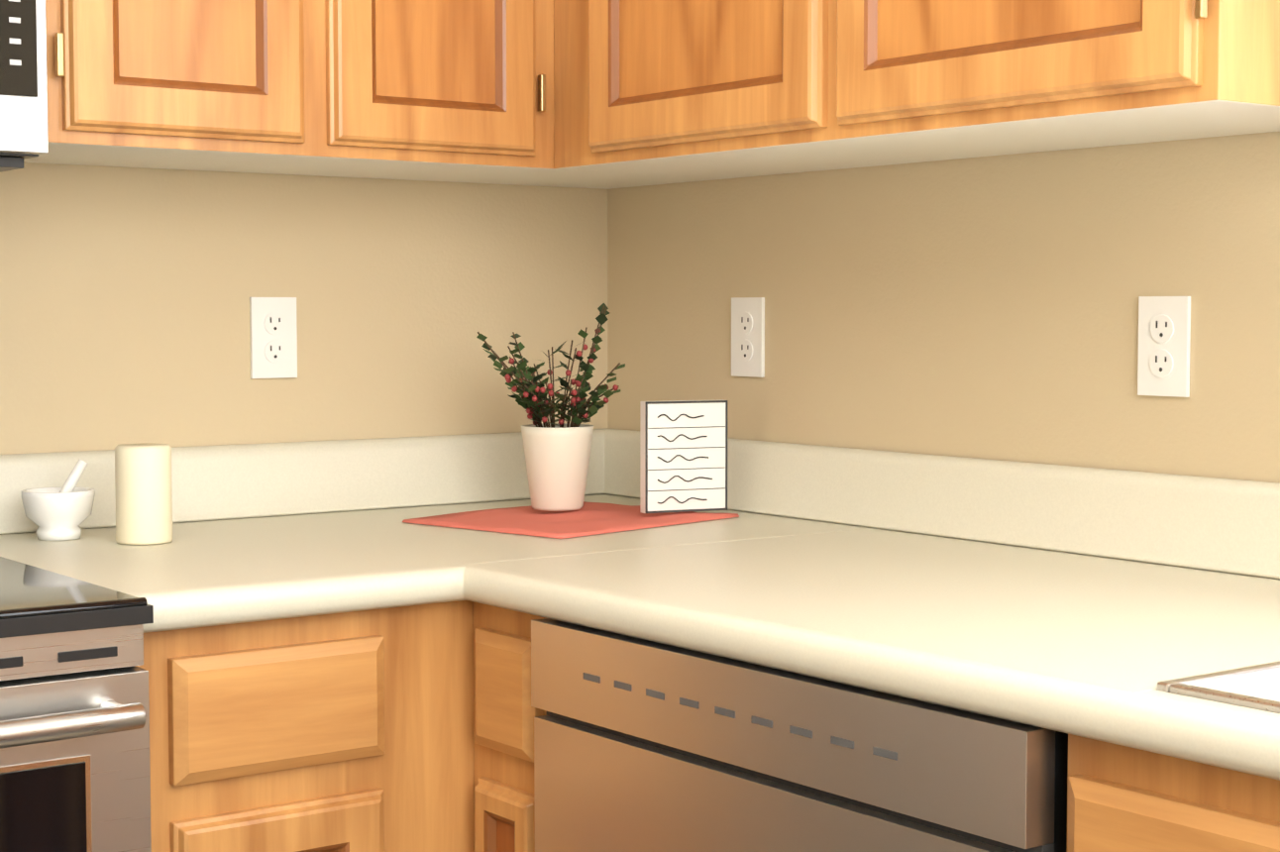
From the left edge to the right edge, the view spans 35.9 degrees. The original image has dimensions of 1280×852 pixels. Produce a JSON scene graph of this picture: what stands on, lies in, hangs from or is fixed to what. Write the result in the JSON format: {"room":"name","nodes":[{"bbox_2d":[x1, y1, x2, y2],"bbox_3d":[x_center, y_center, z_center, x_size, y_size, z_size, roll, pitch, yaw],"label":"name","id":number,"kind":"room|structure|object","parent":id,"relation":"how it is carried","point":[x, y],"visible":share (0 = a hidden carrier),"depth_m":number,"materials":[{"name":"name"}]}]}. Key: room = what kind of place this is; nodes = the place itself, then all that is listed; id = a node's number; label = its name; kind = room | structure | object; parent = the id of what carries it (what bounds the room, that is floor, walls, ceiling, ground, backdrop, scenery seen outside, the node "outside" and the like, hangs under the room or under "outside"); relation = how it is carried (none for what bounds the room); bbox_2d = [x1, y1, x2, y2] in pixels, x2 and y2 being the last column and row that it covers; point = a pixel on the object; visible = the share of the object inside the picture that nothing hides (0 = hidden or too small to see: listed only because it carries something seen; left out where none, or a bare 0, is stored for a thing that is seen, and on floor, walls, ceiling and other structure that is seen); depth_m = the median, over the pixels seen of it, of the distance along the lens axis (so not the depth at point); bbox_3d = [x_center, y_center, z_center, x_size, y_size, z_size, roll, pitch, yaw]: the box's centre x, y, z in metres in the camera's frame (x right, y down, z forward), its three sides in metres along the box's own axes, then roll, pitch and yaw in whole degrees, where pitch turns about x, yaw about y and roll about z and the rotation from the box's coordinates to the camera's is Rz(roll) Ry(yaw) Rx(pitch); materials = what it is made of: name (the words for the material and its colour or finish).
{"room":"kitchen","nodes":[
{"label":"kitchen","id":0,"kind":"room"},
{"bbox_2d":[0,131,1279,483],"bbox_3d":[0.169,-0.212,0.194,3.420,2.860,5.260,-2,4,-37],"label":"wall","id":1,"kind":"structure","parent":0,"point":[985,308],"depth_m":2.70,"materials":[{"name":"beige paint"}]},
{"bbox_2d":[0,0,48,172],"bbox_3d":[-1.082,-0.500,2.080,0.809,0.434,0.471,-2,4,-37],"label":"microwave","id":2,"kind":"object","parent":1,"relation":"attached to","point":[24,134],"visible":1,"depth_m":2.18,"materials":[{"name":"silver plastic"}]},
{"bbox_2d":[23,0,336,174],"bbox_3d":[-0.647,-0.722,2.476,0.369,0.765,0.338,-2,4,-37],"label":"upper cabinet","id":3,"kind":"object","parent":1,"relation":"attached to","point":[211,85],"depth_m":2.39,"materials":[{"name":"brown wood"}]},
{"bbox_2d":[249,297,297,378],"bbox_3d":[-0.521,-0.126,2.812,0.070,0.115,0.008,-2,4,-37],"label":"electrical outlet","id":4,"kind":"object","parent":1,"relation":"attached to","point":[273,336],"visible":1,"depth_m":2.81,"materials":[{"name":"white plastic"}]},
{"bbox_2d":[295,0,546,184],"bbox_3d":[-0.367,-0.734,2.683,0.329,0.765,0.338,-2,4,-37],"label":"upper cabinet","id":5,"kind":"object","parent":1,"relation":"attached to","point":[428,90],"depth_m":2.59,"materials":[{"name":"brown wood"}]},
{"bbox_2d":[546,0,923,183],"bbox_3d":[0.172,-0.725,2.544,0.339,0.765,0.569,-2,4,-37],"label":"upper cabinet","id":6,"kind":"object","parent":1,"relation":"attached to","point":[604,94],"depth_m":2.50,"materials":[{"name":"brown wood"}]},
{"bbox_2d":[731,297,764,377],"bbox_3d":[0.156,-0.130,2.878,0.008,0.115,0.070,-2,4,-37],"label":"electrical outlet","id":7,"kind":"object","parent":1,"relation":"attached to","point":[747,336],"visible":1,"depth_m":2.87,"materials":[{"name":"white plastic"}]},
{"bbox_2d":[804,0,1279,161],"bbox_3d":[0.498,-0.700,2.106,0.339,0.765,0.525,-2,4,-37],"label":"upper cabinet","id":8,"kind":"object","parent":1,"relation":"attached to","point":[929,80],"depth_m":2.04,"materials":[{"name":"brown wood"}]},
{"bbox_2d":[1137,296,1190,397],"bbox_3d":[0.603,-0.092,2.278,0.008,0.115,0.070,-2,4,-37],"label":"electrical outlet","id":9,"kind":"object","parent":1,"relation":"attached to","point":[1164,342],"visible":1,"depth_m":2.27,"materials":[{"name":"white plastic"}]},
{"bbox_3d":[0.169,1.240,0.278,3.420,0.050,5.260,-2,4,-37],"label":"floor","id":10,"kind":"structure","parent":0,"visible":0},
{"bbox_2d":[0,556,153,851],"bbox_3d":[-0.984,0.497,1.997,0.787,1.236,0.750,-2,4,-37],"label":"range","id":11,"kind":"object","parent":10,"relation":"on","point":[74,741],"visible":1,"depth_m":1.93,"materials":[{"name":"silver metal"}]},
{"bbox_2d":[135,606,409,851],"bbox_3d":[-0.596,0.642,2.406,0.306,0.900,0.638,-2,4,-37],"label":"base cabinet","id":12,"kind":"object","parent":10,"relation":"on","point":[399,729],"depth_m":2.15,"materials":[{"name":"brown wood"}]},
{"bbox_2d":[405,600,546,851],"bbox_3d":[-0.167,0.624,2.724,0.762,0.900,0.638,-2,4,-37],"label":"base cabinet","id":13,"kind":"object","parent":10,"relation":"on","point":[470,714],"depth_m":2.27,"materials":[{"name":"brown wood"}]},
{"bbox_2d":[0,428,1279,780],"bbox_3d":[0.657,0.263,1.333,1.069,0.304,3.818,-2,4,-37],"label":"countertop","id":14,"kind":"structure","parent":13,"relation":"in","point":[1131,609],"depth_m":2.23,"materials":[{"name":"laminate"}]},
{"bbox_2d":[21,459,95,540],"bbox_3d":[-0.741,0.093,2.517,0.090,0.101,0.090,-2,4,-37],"label":"mortar","id":15,"kind":"object","parent":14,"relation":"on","point":[62,512],"visible":1,"depth_m":2.49,"materials":[{"name":"white ceramic"}]},
{"bbox_2d":[114,442,172,544],"bbox_3d":[-0.623,0.085,2.479,0.069,0.122,0.069,-2,4,-37],"label":"candle","id":16,"kind":"object","parent":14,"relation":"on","point":[144,497],"visible":1,"depth_m":2.45,"materials":[{"name":"beige wax"}]},
{"bbox_2d":[402,501,739,538],"bbox_3d":[-0.094,0.126,2.751,0.303,0.008,0.364,3,4,41],"label":"cloth","id":17,"kind":"object","parent":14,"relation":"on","point":[589,518],"visible":0.92,"depth_m":2.71,"materials":[{"name":"red fabric"}]},
{"bbox_2d":[476,303,625,511],"bbox_3d":[-0.135,-0.027,2.778,0.219,0.292,0.186,-2,4,-37],"label":"plant","id":18,"kind":"object","parent":17,"relation":"on","point":[557,458],"visible":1,"depth_m":2.77,"materials":[{"name":"green plant"}]},
{"bbox_2d":[640,399,727,513],"bbox_3d":[0.062,0.042,2.766,0.125,0.155,0.020,-1,4,-23],"label":"sign board","id":19,"kind":"object","parent":17,"relation":"on","point":[683,456],"visible":1,"depth_m":2.76,"materials":[{"name":"white"}]},
{"bbox_2d":[531,618,1067,851],"bbox_3d":[0.324,0.664,2.057,0.573,0.895,0.716,-2,4,-37],"label":"dishwasher","id":20,"kind":"object","parent":10,"relation":"on","point":[641,745],"visible":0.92,"depth_m":1.85,"materials":[{"name":"silver metal"}]}
]}

